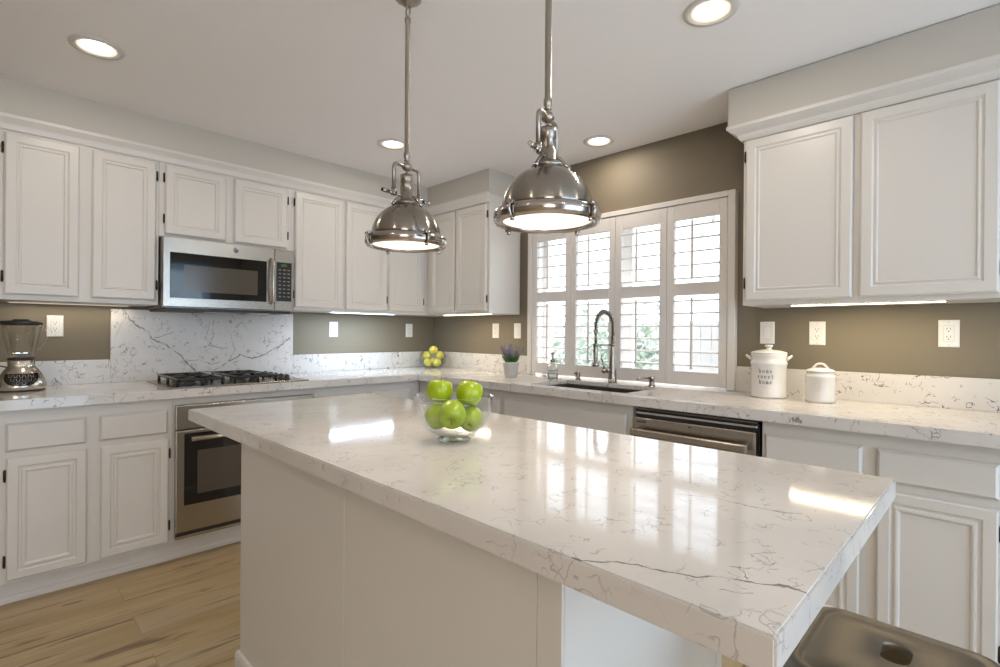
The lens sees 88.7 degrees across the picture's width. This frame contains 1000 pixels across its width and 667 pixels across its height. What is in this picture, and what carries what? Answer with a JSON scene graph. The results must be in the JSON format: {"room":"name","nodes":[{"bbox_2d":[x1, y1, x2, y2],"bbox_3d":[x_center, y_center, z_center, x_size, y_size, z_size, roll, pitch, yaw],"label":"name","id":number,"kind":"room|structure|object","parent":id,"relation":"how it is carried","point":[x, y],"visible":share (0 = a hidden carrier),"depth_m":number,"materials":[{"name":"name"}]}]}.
{"room":"kitchen","nodes":[
{"label":"kitchen","id":0,"kind":"room"},
{"bbox_2d":[0,302,433,381],"bbox_3d":[-3.134,-0.008,2.200,0.150,2.400,7.340,1,0,45],"label":"wall","id":1,"kind":"structure","parent":0,"point":[86,328],"depth_m":2.97,"materials":[{"name":"beige paint"}]},
{"bbox_2d":[46,315,62,336],"bbox_3d":[-2.434,-0.041,2.797,0.008,0.116,0.070,1,0,45],"label":"wall outlet","id":2,"kind":"object","parent":1,"relation":"attached to","point":[54,323],"visible":1,"depth_m":2.79,"materials":[{"name":"white plastic"}]},
{"bbox_2d":[51,320,58,331],"bbox_3d":[-2.432,-0.041,2.795,0.002,0.067,0.033,1,0,45],"label":"socket","id":3,"kind":"object","parent":2,"relation":"attached to","point":[54,323],"depth_m":2.79,"materials":[{"name":"white plastic"}]},
{"bbox_2d":[0,359,109,385],"bbox_3d":[-2.455,0.216,2.771,0.020,0.134,0.548,1,0,45],"label":"backsplash strip","id":4,"kind":"object","parent":1,"relation":"attached to","point":[64,372],"visible":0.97,"depth_m":2.84,"materials":[{"name":"stone"}]},
{"bbox_2d":[0,128,158,306],"bbox_3d":[-2.264,-0.591,2.721,0.349,0.870,0.696,1,0,45],"label":"upper cabinet","id":5,"kind":"object","parent":1,"relation":"attached to","point":[79,224],"depth_m":2.59,"materials":[{"name":"white paint"}]},
{"bbox_2d":[110,309,292,381],"bbox_3d":[-1.887,0.073,3.346,0.020,0.427,1.066,1,0,45],"label":"backsplash slab","id":6,"kind":"structure","parent":1,"relation":"attached to","point":[144,344],"depth_m":3.27,"materials":[{"name":"stone"}]},
{"bbox_2d":[147,236,293,314],"bbox_3d":[-1.718,-0.333,3.190,0.432,0.422,0.728,1,0,45],"label":"microwave","id":7,"kind":"object","parent":1,"relation":"attached to","point":[195,276],"visible":0.99,"depth_m":3.03,"materials":[{"name":"silver metal"}]},
{"bbox_2d":[158,161,291,250],"bbox_3d":[-1.756,-0.784,3.235,0.349,0.479,0.747,1,0,45],"label":"upper cabinet","id":8,"kind":"object","parent":1,"relation":"attached to","point":[198,204],"visible":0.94,"depth_m":3.08,"materials":[{"name":"white paint"}]},
{"bbox_2d":[329,322,337,336],"bbox_3d":[-1.288,-0.032,3.962,0.008,0.116,0.070,1,0,45],"label":"wall outlet","id":9,"kind":"object","parent":1,"relation":"attached to","point":[333,326],"visible":1,"depth_m":3.96,"materials":[{"name":"white plastic"}]},
{"bbox_2d":[332,325,335,333],"bbox_3d":[-1.286,-0.032,3.959,0.002,0.067,0.033,1,0,45],"label":"socket","id":10,"kind":"object","parent":9,"relation":"attached to","point":[333,326],"depth_m":3.96,"materials":[{"name":"white plastic"}]},
{"bbox_2d":[291,189,394,314],"bbox_3d":[-1.200,-0.585,3.802,0.349,0.870,0.840,1,0,45],"label":"upper cabinet","id":11,"kind":"object","parent":1,"relation":"attached to","point":[334,269],"depth_m":3.60,"materials":[{"name":"white paint"}]},
{"bbox_2d":[293,351,432,372],"bbox_3d":[-1.057,0.225,4.191,0.020,0.134,1.304,1,0,45],"label":"backsplash strip","id":12,"kind":"object","parent":1,"relation":"attached to","point":[302,363],"visible":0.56,"depth_m":4.08,"materials":[{"name":"stone"}]},
{"bbox_2d":[365,252,448,316],"bbox_3d":[-0.725,-0.584,4.286,0.349,0.865,0.711,1,0,45],"label":"upper cabinet","id":13,"kind":"object","parent":1,"relation":"attached to","point":[406,272],"visible":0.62,"depth_m":4.05,"materials":[{"name":"white paint"}]},
{"bbox_2d":[406,324,412,336],"bbox_3d":[-0.793,-0.027,4.465,0.008,0.116,0.070,1,0,45],"label":"wall outlet","id":14,"kind":"object","parent":1,"relation":"attached to","point":[409,327],"visible":1,"depth_m":4.46,"materials":[{"name":"white plastic"}]},
{"bbox_2d":[0,77,515,206],"bbox_3d":[-1.240,-1.107,3.248,1.065,0.175,2.920,1,0,45],"label":"soffit","id":15,"kind":"structure","parent":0,"point":[16,98],"depth_m":3.02,"materials":[{"name":"white paint"}]},
{"bbox_2d":[0,112,489,215],"bbox_3d":[-1.239,-0.993,3.010,0.731,0.067,2.585,1,0,45],"label":"trim","id":16,"kind":"structure","parent":15,"relation":"attached to","point":[8,121],"depth_m":2.97,"materials":[{"name":"white paint"}]},
{"bbox_2d":[0,541,748,666],"bbox_3d":[-1.005,1.262,0.098,6.150,0.100,7.340,1,0,45],"label":"floor","id":17,"kind":"structure","parent":0,"point":[184,611],"depth_m":2.15,"materials":[{"name":"brown wood"}]},
{"bbox_2d":[0,399,172,585],"bbox_3d":[-2.167,0.713,2.625,0.619,0.762,0.707,1,0,45],"label":"base cabinet","id":18,"kind":"object","parent":17,"relation":"on","point":[85,484],"visible":0.98,"depth_m":2.40,"materials":[{"name":"white paint"}]},
{"bbox_2d":[0,526,240,604],"bbox_3d":[-1.425,1.152,3.065,0.028,0.105,2.380,1,0,45],"label":"toe kick","id":19,"kind":"structure","parent":17,"relation":"on","point":[24,589],"depth_m":2.54,"materials":[{"name":"white paint"}]},
{"bbox_2d":[172,388,312,542],"bbox_3d":[-1.659,0.716,3.156,0.600,0.762,0.761,1,0,45],"label":"base cabinet","id":20,"kind":"object","parent":17,"relation":"on","point":[178,401],"visible":0.16,"depth_m":2.82,"materials":[{"name":"white paint"}]},
{"bbox_2d":[174,394,313,540],"bbox_3d":[-1.614,0.728,3.112,0.648,0.705,0.750,1,0,45],"label":"oven","id":21,"kind":"object","parent":20,"relation":"in","point":[207,463],"visible":0.45,"depth_m":2.75,"materials":[{"name":"silver metal"}]},
{"bbox_2d":[313,380,418,400],"bbox_3d":[-1.098,0.720,3.712,0.619,0.762,0.818,1,0,45],"label":"base cabinet","id":22,"kind":"object","parent":17,"relation":"on","point":[406,389],"visible":0.02,"depth_m":3.55,"materials":[{"name":"white paint"}]},
{"bbox_2d":[419,381,502,413],"bbox_3d":[-0.089,0.728,3.702,0.870,0.762,0.619,1,0,45],"label":"base cabinet","id":23,"kind":"object","parent":17,"relation":"on","point":[484,404],"visible":0.02,"depth_m":3.29,"materials":[{"name":"white paint"}]},
{"bbox_2d":[188,393,895,666],"bbox_3d":[-0.184,0.760,1.539,2.088,0.914,0.811,1,0,45],"label":"kitchen island","id":24,"kind":"object","parent":17,"relation":"on","point":[369,539],"visible":1,"depth_m":1.03,"materials":[{"name":"stone"}]},
{"bbox_2d":[414,392,493,442],"bbox_3d":[-0.130,0.238,1.450,0.225,0.130,0.225,1,0,45],"label":"glass bowl","id":25,"kind":"object","parent":24,"relation":"on","point":[448,438],"visible":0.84,"depth_m":1.42,"materials":[{"name":"clear glass"}]},
{"bbox_2d":[425,404,442,429],"bbox_3d":[-0.179,0.236,1.452,0.070,0.072,0.070,0,0,-19],"label":"apple","id":26,"kind":"object","parent":25,"relation":"in","point":[431,414],"visible":0.55,"depth_m":1.43,"materials":[{"name":"green food"}]},
{"bbox_2d":[427,377,452,402],"bbox_3d":[-0.174,0.163,1.477,0.075,0.074,0.075,1,0,33],"label":"apple","id":27,"kind":"object","parent":25,"relation":"in","point":[437,390],"visible":0.98,"depth_m":1.45,"materials":[{"name":"green food"}]},
{"bbox_2d":[438,400,465,428],"bbox_3d":[-0.131,0.222,1.396,0.077,0.080,0.078,0,0,1],"label":"apple","id":28,"kind":"object","parent":25,"relation":"in","point":[452,413],"visible":1,"depth_m":1.37,"materials":[{"name":"green food"}]},
{"bbox_2d":[456,379,482,405],"bbox_3d":[-0.086,0.169,1.458,0.077,0.074,0.076,0,0,-33],"label":"apple","id":29,"kind":"object","parent":25,"relation":"in","point":[471,391],"visible":0.96,"depth_m":1.43,"materials":[{"name":"green food"}]},
{"bbox_2d":[460,406,482,431],"bbox_3d":[-0.083,0.243,1.455,0.070,0.073,0.071,0,0,10],"label":"apple","id":30,"kind":"object","parent":25,"relation":"in","point":[474,416],"visible":0.84,"depth_m":1.43,"materials":[{"name":"green food"}]},
{"bbox_2d":[503,391,638,435],"bbox_3d":[0.543,0.734,3.081,0.901,0.762,0.620,1,0,45],"label":"base cabinet","id":31,"kind":"object","parent":17,"relation":"on","point":[608,417],"visible":0.02,"depth_m":2.80,"materials":[{"name":"white paint"}]},
{"bbox_2d":[630,407,762,456],"bbox_3d":[1.051,0.799,2.524,0.578,0.852,0.660,1,0,45],"label":"dishwasher","id":32,"kind":"object","parent":17,"relation":"on","point":[736,435],"visible":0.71,"depth_m":2.29,"materials":[{"name":"silver metal"}]},
{"bbox_2d":[762,421,999,664],"bbox_3d":[1.584,0.744,2.056,0.811,0.762,0.619,1,0,45],"label":"base cabinet","id":33,"kind":"object","parent":17,"relation":"on","point":[930,567],"visible":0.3,"depth_m":1.76,"materials":[{"name":"white paint"}]},
{"bbox_2d":[0,366,999,448],"bbox_3d":[-0.241,0.324,2.255,3.899,0.046,2.919,1,0,45],"label":"countertop","id":34,"kind":"structure","parent":33,"relation":"on","point":[943,425],"depth_m":2.41,"materials":[{"name":"stone"}]},
{"bbox_2d":[0,319,46,392],"bbox_3d":[-2.383,0.106,2.530,0.178,0.354,0.252,1,0,45],"label":"blender","id":35,"kind":"object","parent":34,"relation":"on","point":[20,374],"visible":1,"depth_m":2.49,"materials":[{"name":"silver metal"}]},
{"bbox_2d":[0,325,41,357],"bbox_3d":[-2.371,0.038,2.533,0.147,0.160,0.147,0,0,3],"label":"glass jar","id":36,"kind":"object","parent":35,"relation":"on","point":[29,325],"depth_m":2.55,"materials":[{"name":"clear glass"}]},
{"bbox_2d":[147,370,308,388],"bbox_3d":[-1.627,0.262,3.085,0.510,0.053,0.747,1,0,45],"label":"gas hob","id":37,"kind":"object","parent":34,"relation":"in","point":[233,377],"visible":1,"depth_m":2.97,"materials":[{"name":"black metal"}]},
{"bbox_2d":[147,376,308,388],"bbox_3d":[-1.628,0.285,3.085,0.510,0.008,0.747,1,0,45],"label":"tray","id":38,"kind":"object","parent":37,"relation":"on","point":[169,384],"depth_m":2.95,"materials":[{"name":"silver metal"}]},
{"bbox_2d":[500,343,523,376],"bbox_3d":[0.073,0.185,3.549,0.155,0.233,0.158,0,0,-20],"label":"lavender","id":39,"kind":"object","parent":34,"relation":"on","point":[510,366],"visible":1,"depth_m":3.51,"materials":[{"name":"white ceramic"}]},
{"bbox_2d":[502,362,519,376],"bbox_3d":[0.076,0.249,3.546,0.121,0.104,0.121,1,0,45],"label":"pot","id":40,"kind":"object","parent":39,"relation":"attached to","point":[510,368],"depth_m":3.50,"materials":[{"name":"white ceramic"}]},
{"bbox_2d":[547,352,557,379],"bbox_3d":[0.346,0.214,3.351,0.072,0.180,0.072,1,0,45],"label":"soap bottle","id":41,"kind":"object","parent":34,"relation":"on","point":[552,369],"visible":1,"depth_m":3.32,"materials":[{"name":"clear glass"}]},
{"bbox_2d":[573,372,580,379],"bbox_3d":[0.507,0.278,3.351,0.042,0.055,0.051,1,0,45],"label":"air gap","id":42,"kind":"object","parent":34,"relation":"on","point":[577,374],"visible":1,"depth_m":3.34,"materials":[{"name":"silver metal"}]},
{"bbox_2d":[549,383,642,392],"bbox_3d":[0.540,0.443,2.994,0.664,0.230,0.374,1,0,45],"label":"sink","id":43,"kind":"object","parent":34,"relation":"in","point":[620,390],"visible":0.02,"depth_m":3.19,"materials":[{"name":"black metal"}]},
{"bbox_2d":[592,309,616,382],"bbox_3d":[0.633,0.080,3.156,0.088,0.453,0.240,1,0,45],"label":"tap","id":44,"kind":"object","parent":34,"relation":"on","point":[612,359],"visible":1,"depth_m":3.19,"materials":[{"name":"silver metal"}]},
{"bbox_2d":[636,376,655,386],"bbox_3d":[0.846,0.278,2.971,0.114,0.060,0.044,0,0,4],"label":"soap pump","id":45,"kind":"object","parent":34,"relation":"on","point":[651,378],"visible":1,"depth_m":2.96,"materials":[{"name":"silver metal"}]},
{"bbox_2d":[745,344,792,398],"bbox_3d":[1.324,0.183,2.519,0.163,0.259,0.163,0,0,-18],"label":"canister","id":46,"kind":"object","parent":34,"relation":"on","point":[768,365],"visible":1,"depth_m":2.46,"materials":[{"name":"white ceramic"}]},
{"bbox_2d":[805,363,835,403],"bbox_3d":[1.470,0.224,2.347,0.122,0.180,0.122,1,0,45],"label":"canister","id":47,"kind":"object","parent":34,"relation":"on","point":[820,383],"visible":1,"depth_m":2.30,"materials":[{"name":"white ceramic"}]},
{"bbox_3d":[-0.576,0.216,4.388,0.234,0.157,0.234,1,0,45],"label":"glass bowl","id":48,"kind":"object","parent":34,"relation":"on","visible":0},
{"bbox_2d":[422,351,430,358],"bbox_3d":[-0.632,0.189,4.401,0.070,0.072,0.070,0,0,-19],"label":"lemon","id":49,"kind":"object","parent":48,"relation":"in","point":[426,354],"visible":0.96,"depth_m":4.38,"materials":[{"name":"yellow food"}]},
{"bbox_2d":[424,358,431,366],"bbox_3d":[-0.614,0.246,4.357,0.071,0.071,0.071,1,0,33],"label":"lemon","id":50,"kind":"object","parent":48,"relation":"in","point":[427,362],"visible":1,"depth_m":4.33,"materials":[{"name":"yellow food"}]},
{"bbox_2d":[429,346,437,353],"bbox_3d":[-0.574,0.144,4.414,0.070,0.072,0.070,1,0,43],"label":"lemon","id":51,"kind":"object","parent":48,"relation":"in","point":[433,349],"visible":1,"depth_m":4.39,"materials":[{"name":"yellow food"}]},
{"bbox_2d":[432,358,440,366],"bbox_3d":[-0.539,0.247,4.357,0.070,0.073,0.071,1,0,44],"label":"lemon","id":52,"kind":"object","parent":48,"relation":"in","point":[436,362],"visible":1,"depth_m":4.33,"materials":[{"name":"yellow food"}]},
{"bbox_2d":[436,351,443,358],"bbox_3d":[-0.517,0.188,4.396,0.070,0.072,0.070,0,0,26],"label":"lemon","id":53,"kind":"object","parent":48,"relation":"in","point":[439,354],"visible":0.99,"depth_m":4.37,"materials":[{"name":"yellow food"}]},
{"bbox_2d":[783,607,999,666],"bbox_3d":[0.725,0.913,0.944,0.414,0.622,0.413,1,0,45],"label":"counter stool","id":54,"kind":"object","parent":17,"relation":"on","point":[837,637],"visible":0.93,"depth_m":0.99,"materials":[{"name":"silver metal"}]},
{"bbox_2d":[0,0,999,187],"bbox_3d":[-0.986,-1.238,0.094,6.150,0.100,7.340,1,0,45],"label":"ceiling","id":55,"kind":"structure","parent":0,"point":[324,80],"depth_m":2.24,"materials":[{"name":"paint"}]},
{"bbox_2d":[67,34,124,59],"bbox_3d":[-1.683,-1.192,2.135,0.190,0.008,0.190,1,0,45],"label":"recessed light","id":56,"kind":"object","parent":55,"relation":"in","point":[97,47],"visible":1,"depth_m":2.13,"materials":[{"name":"white paint"}]},
{"bbox_2d":[377,138,403,149],"bbox_3d":[-0.672,-1.186,3.209,0.190,0.008,0.190,1,0,45],"label":"recessed light","id":57,"kind":"object","parent":55,"relation":"in","point":[388,143],"visible":0.94,"depth_m":3.20,"materials":[{"name":"white paint"}]},
{"bbox_2d":[364,0,446,254],"bbox_3d":[-0.302,-0.728,1.662,0.263,0.912,0.263,0,0,-14],"label":"pendant light","id":58,"kind":"object","parent":55,"relation":"hanging from","point":[404,226],"visible":1,"depth_m":1.62,"materials":[{"name":"silver metal"}]},
{"bbox_2d":[396,172,418,205],"bbox_3d":[-0.304,-0.471,1.663,0.080,0.106,0.080,1,0,35],"label":"socket","id":59,"kind":"object","parent":58,"relation":"attached to","point":[406,196],"depth_m":1.64,"materials":[{"name":"silver metal"}]},
{"bbox_2d":[493,0,601,235],"bbox_3d":[0.118,-0.719,1.249,0.263,0.922,0.263,0,0,-20],"label":"pendant light","id":60,"kind":"object","parent":55,"relation":"hanging from","point":[548,197],"visible":1,"depth_m":1.19,"materials":[{"name":"silver metal"}]},
{"bbox_2d":[531,124,562,167],"bbox_3d":[0.116,-0.457,1.250,0.080,0.106,0.080,0,0,28],"label":"socket","id":61,"kind":"object","parent":60,"relation":"attached to","point":[548,156],"depth_m":1.23,"materials":[{"name":"silver metal"}]},
{"bbox_2d":[583,135,614,146],"bbox_3d":[0.605,-1.175,3.130,0.190,0.008,0.190,1,0,45],"label":"recessed light","id":62,"kind":"object","parent":55,"relation":"in","point":[596,140],"visible":1,"depth_m":3.12,"materials":[{"name":"white paint"}]},
{"bbox_2d":[683,0,738,26],"bbox_3d":[0.767,-1.172,1.861,0.190,0.008,0.190,1,0,45],"label":"recessed light","id":63,"kind":"object","parent":55,"relation":"in","point":[707,13],"visible":1,"depth_m":1.86,"materials":[{"name":"white paint"}]},
{"bbox_2d":[434,122,999,378],"bbox_3d":[1.583,0.029,2.609,6.000,2.400,0.140,1,0,45],"label":"wall","id":64,"kind":"structure","parent":0,"point":[887,339],"depth_m":2.75,"materials":[{"name":"beige paint"}]},
{"bbox_2d":[427,193,519,315],"bbox_3d":[-0.227,-0.577,4.049,0.730,0.870,0.349,1,0,45],"label":"upper cabinet","id":65,"kind":"object","parent":64,"relation":"attached to","point":[477,271],"depth_m":3.84,"materials":[{"name":"white paint"}]},
{"bbox_2d":[433,351,526,373],"bbox_3d":[-0.188,0.231,4.238,1.154,0.134,0.020,1,0,45],"label":"backsplash strip","id":66,"kind":"object","parent":64,"relation":"attached to","point":[478,361],"visible":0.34,"depth_m":4.22,"materials":[{"name":"stone"}]},
{"bbox_2d":[492,323,498,337],"bbox_3d":[-0.036,-0.022,4.098,0.070,0.116,0.008,1,0,45],"label":"wall outlet","id":67,"kind":"object","parent":64,"relation":"attached to","point":[495,326],"visible":1,"depth_m":4.09,"materials":[{"name":"white plastic"}]},
{"bbox_2d":[514,323,520,337],"bbox_3d":[0.133,-0.021,3.931,0.070,0.116,0.009,1,0,45],"label":"light switch","id":68,"kind":"object","parent":64,"relation":"attached to","point":[517,326],"visible":1,"depth_m":3.92,"materials":[{"name":"white plastic"}]},
{"bbox_2d":[535,242,543,373],"bbox_3d":[0.797,-0.228,3.345,1.414,1.070,0.084,1,0,45],"label":"trim","id":69,"kind":"structure","parent":64,"relation":"attached to","point":[541,250],"depth_m":3.84,"materials":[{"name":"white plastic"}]},
{"bbox_2d":[543,228,634,367],"bbox_3d":[0.840,-0.228,3.388,1.415,1.070,0.045,1,0,45],"label":"window","id":70,"kind":"structure","parent":64,"relation":"in","point":[628,264],"depth_m":3.36,"materials":[{"name":"white glass"}]},
{"bbox_2d":[532,233,570,375],"bbox_3d":[0.367,-0.233,3.664,0.348,1.046,0.070,1,0,45],"label":"plantation shutter","id":71,"kind":"object","parent":70,"relation":"attached to","point":[537,367],"visible":0.88,"depth_m":3.65,"materials":[{"name":"white paint"}]},
{"bbox_2d":[570,217,615,378],"bbox_3d":[0.618,-0.230,3.418,0.351,1.046,0.070,1,0,45],"label":"plantation shutter","id":72,"kind":"object","parent":70,"relation":"attached to","point":[605,225],"visible":0.81,"depth_m":3.40,"materials":[{"name":"white paint"}]},
{"bbox_2d":[615,208,666,382],"bbox_3d":[0.870,-0.228,3.170,0.351,1.046,0.070,1,0,45],"label":"plantation shutter","id":73,"kind":"object","parent":70,"relation":"attached to","point":[658,216],"visible":1,"depth_m":3.15,"materials":[{"name":"white paint"}]},
{"bbox_2d":[527,189,737,390],"bbox_3d":[0.751,-0.240,3.299,1.493,1.092,0.044,1,0,45],"label":"trim","id":74,"kind":"structure","parent":64,"relation":"attached to","point":[732,279],"depth_m":2.78,"materials":[{"name":"white paint"}]},
{"bbox_2d":[539,374,726,389],"bbox_3d":[0.793,0.331,3.346,1.414,0.046,0.084,1,0,45],"label":"trim","id":75,"kind":"structure","parent":64,"relation":"attached to","point":[539,374],"depth_m":3.17,"materials":[{"name":"wood"}]},
{"bbox_2d":[666,197,727,387],"bbox_3d":[1.121,-0.226,2.923,0.351,1.046,0.070,1,0,45],"label":"plantation shutter","id":76,"kind":"object","parent":64,"relation":"attached to","point":[719,206],"visible":0.99,"depth_m":2.90,"materials":[{"name":"white paint"}]},
{"bbox_2d":[760,322,774,343],"bbox_3d":[1.401,-0.004,2.683,0.070,0.116,0.009,1,0,45],"label":"light switch","id":77,"kind":"object","parent":64,"relation":"attached to","point":[767,329],"visible":1,"depth_m":2.68,"materials":[{"name":"white plastic"}]},
{"bbox_2d":[809,321,825,344],"bbox_3d":[1.565,-0.001,2.522,0.070,0.116,0.008,1,0,45],"label":"wall outlet","id":78,"kind":"object","parent":64,"relation":"attached to","point":[817,330],"visible":1,"depth_m":2.52,"materials":[{"name":"white plastic"}]},
{"bbox_2d":[813,326,820,339],"bbox_3d":[1.563,-0.001,2.520,0.033,0.067,0.002,1,0,45],"label":"socket","id":79,"kind":"object","parent":78,"relation":"attached to","point":[816,329],"depth_m":2.52,"materials":[{"name":"white plastic"}]},
{"bbox_2d":[736,366,999,412],"bbox_3d":[1.728,0.249,2.353,1.231,0.134,0.020,1,0,45],"label":"backsplash strip","id":80,"kind":"object","parent":64,"relation":"attached to","point":[976,394],"visible":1,"depth_m":2.27,"materials":[{"name":"stone"}]},
{"bbox_2d":[743,79,999,307],"bbox_3d":[1.618,-0.550,2.234,0.951,0.850,0.349,1,0,45],"label":"upper cabinet","id":81,"kind":"object","parent":64,"relation":"attached to","point":[900,202],"depth_m":2.07,"materials":[{"name":"white paint"}]},
{"bbox_2d":[938,320,959,346],"bbox_3d":[1.913,0.000,2.179,0.070,0.116,0.008,1,0,45],"label":"wall outlet","id":82,"kind":"object","parent":64,"relation":"attached to","point":[948,330],"visible":1,"depth_m":2.18,"materials":[{"name":"white plastic"}]},
{"bbox_2d":[944,326,953,340],"bbox_3d":[1.911,0.000,2.177,0.033,0.067,0.002,1,0,45],"label":"socket","id":83,"kind":"object","parent":82,"relation":"attached to","point":[948,330],"depth_m":2.18,"materials":[{"name":"white plastic"}]},
{"bbox_2d":[728,4,999,126],"bbox_3d":[1.620,-1.073,2.211,1.103,0.195,0.385,1,0,45],"label":"soffit","id":84,"kind":"structure","parent":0,"point":[973,36],"depth_m":2.06,"materials":[{"name":"white paint"}]},
{"bbox_2d":[726,54,999,143],"bbox_3d":[1.617,-0.952,2.209,1.103,0.067,0.391,1,0,45],"label":"trim","id":85,"kind":"structure","parent":84,"relation":"attached to","point":[986,69],"depth_m":2.07,"materials":[{"name":"white paint"}]},
{"label":"outside","id":86,"kind":"structure","parent":0,"visible":0},
{"bbox_3d":[5.061,1.546,9.011,22.000,0.100,13.840,1,0,45],"label":"ground","id":87,"kind":"structure","parent":86,"visible":0},
{"bbox_2d":[550,307,589,376],"bbox_3d":[1.080,0.484,9.558,1.413,1.974,1.391,1,0,34],"label":"shrub","id":88,"kind":"object","parent":87,"relation":"on","point":[555,342],"visible":0.11,"depth_m":9.45,"materials":[{"name":"green plant"}]},
{"bbox_2d":[577,299,658,382],"bbox_3d":[1.709,0.401,7.321,1.416,2.161,1.680,1,0,45],"label":"shrub","id":89,"kind":"object","parent":87,"relation":"on","point":[602,331],"visible":0.16,"depth_m":7.22,"materials":[{"name":"green plant"}]},
{"bbox_2d":[550,321,718,387],"bbox_3d":[4.229,0.636,8.370,13.300,1.710,0.070,1,0,45],"label":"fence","id":90,"kind":"object","parent":87,"relation":"on","point":[680,332],"visible":0.12,"depth_m":9.19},
{"bbox_2d":[697,216,718,246],"bbox_3d":[3.953,-0.987,7.100,2.152,4.964,1.722,0,0,4],"label":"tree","id":91,"kind":"object","parent":87,"relation":"on","point":[713,217],"visible":0.02,"depth_m":7.84,"materials":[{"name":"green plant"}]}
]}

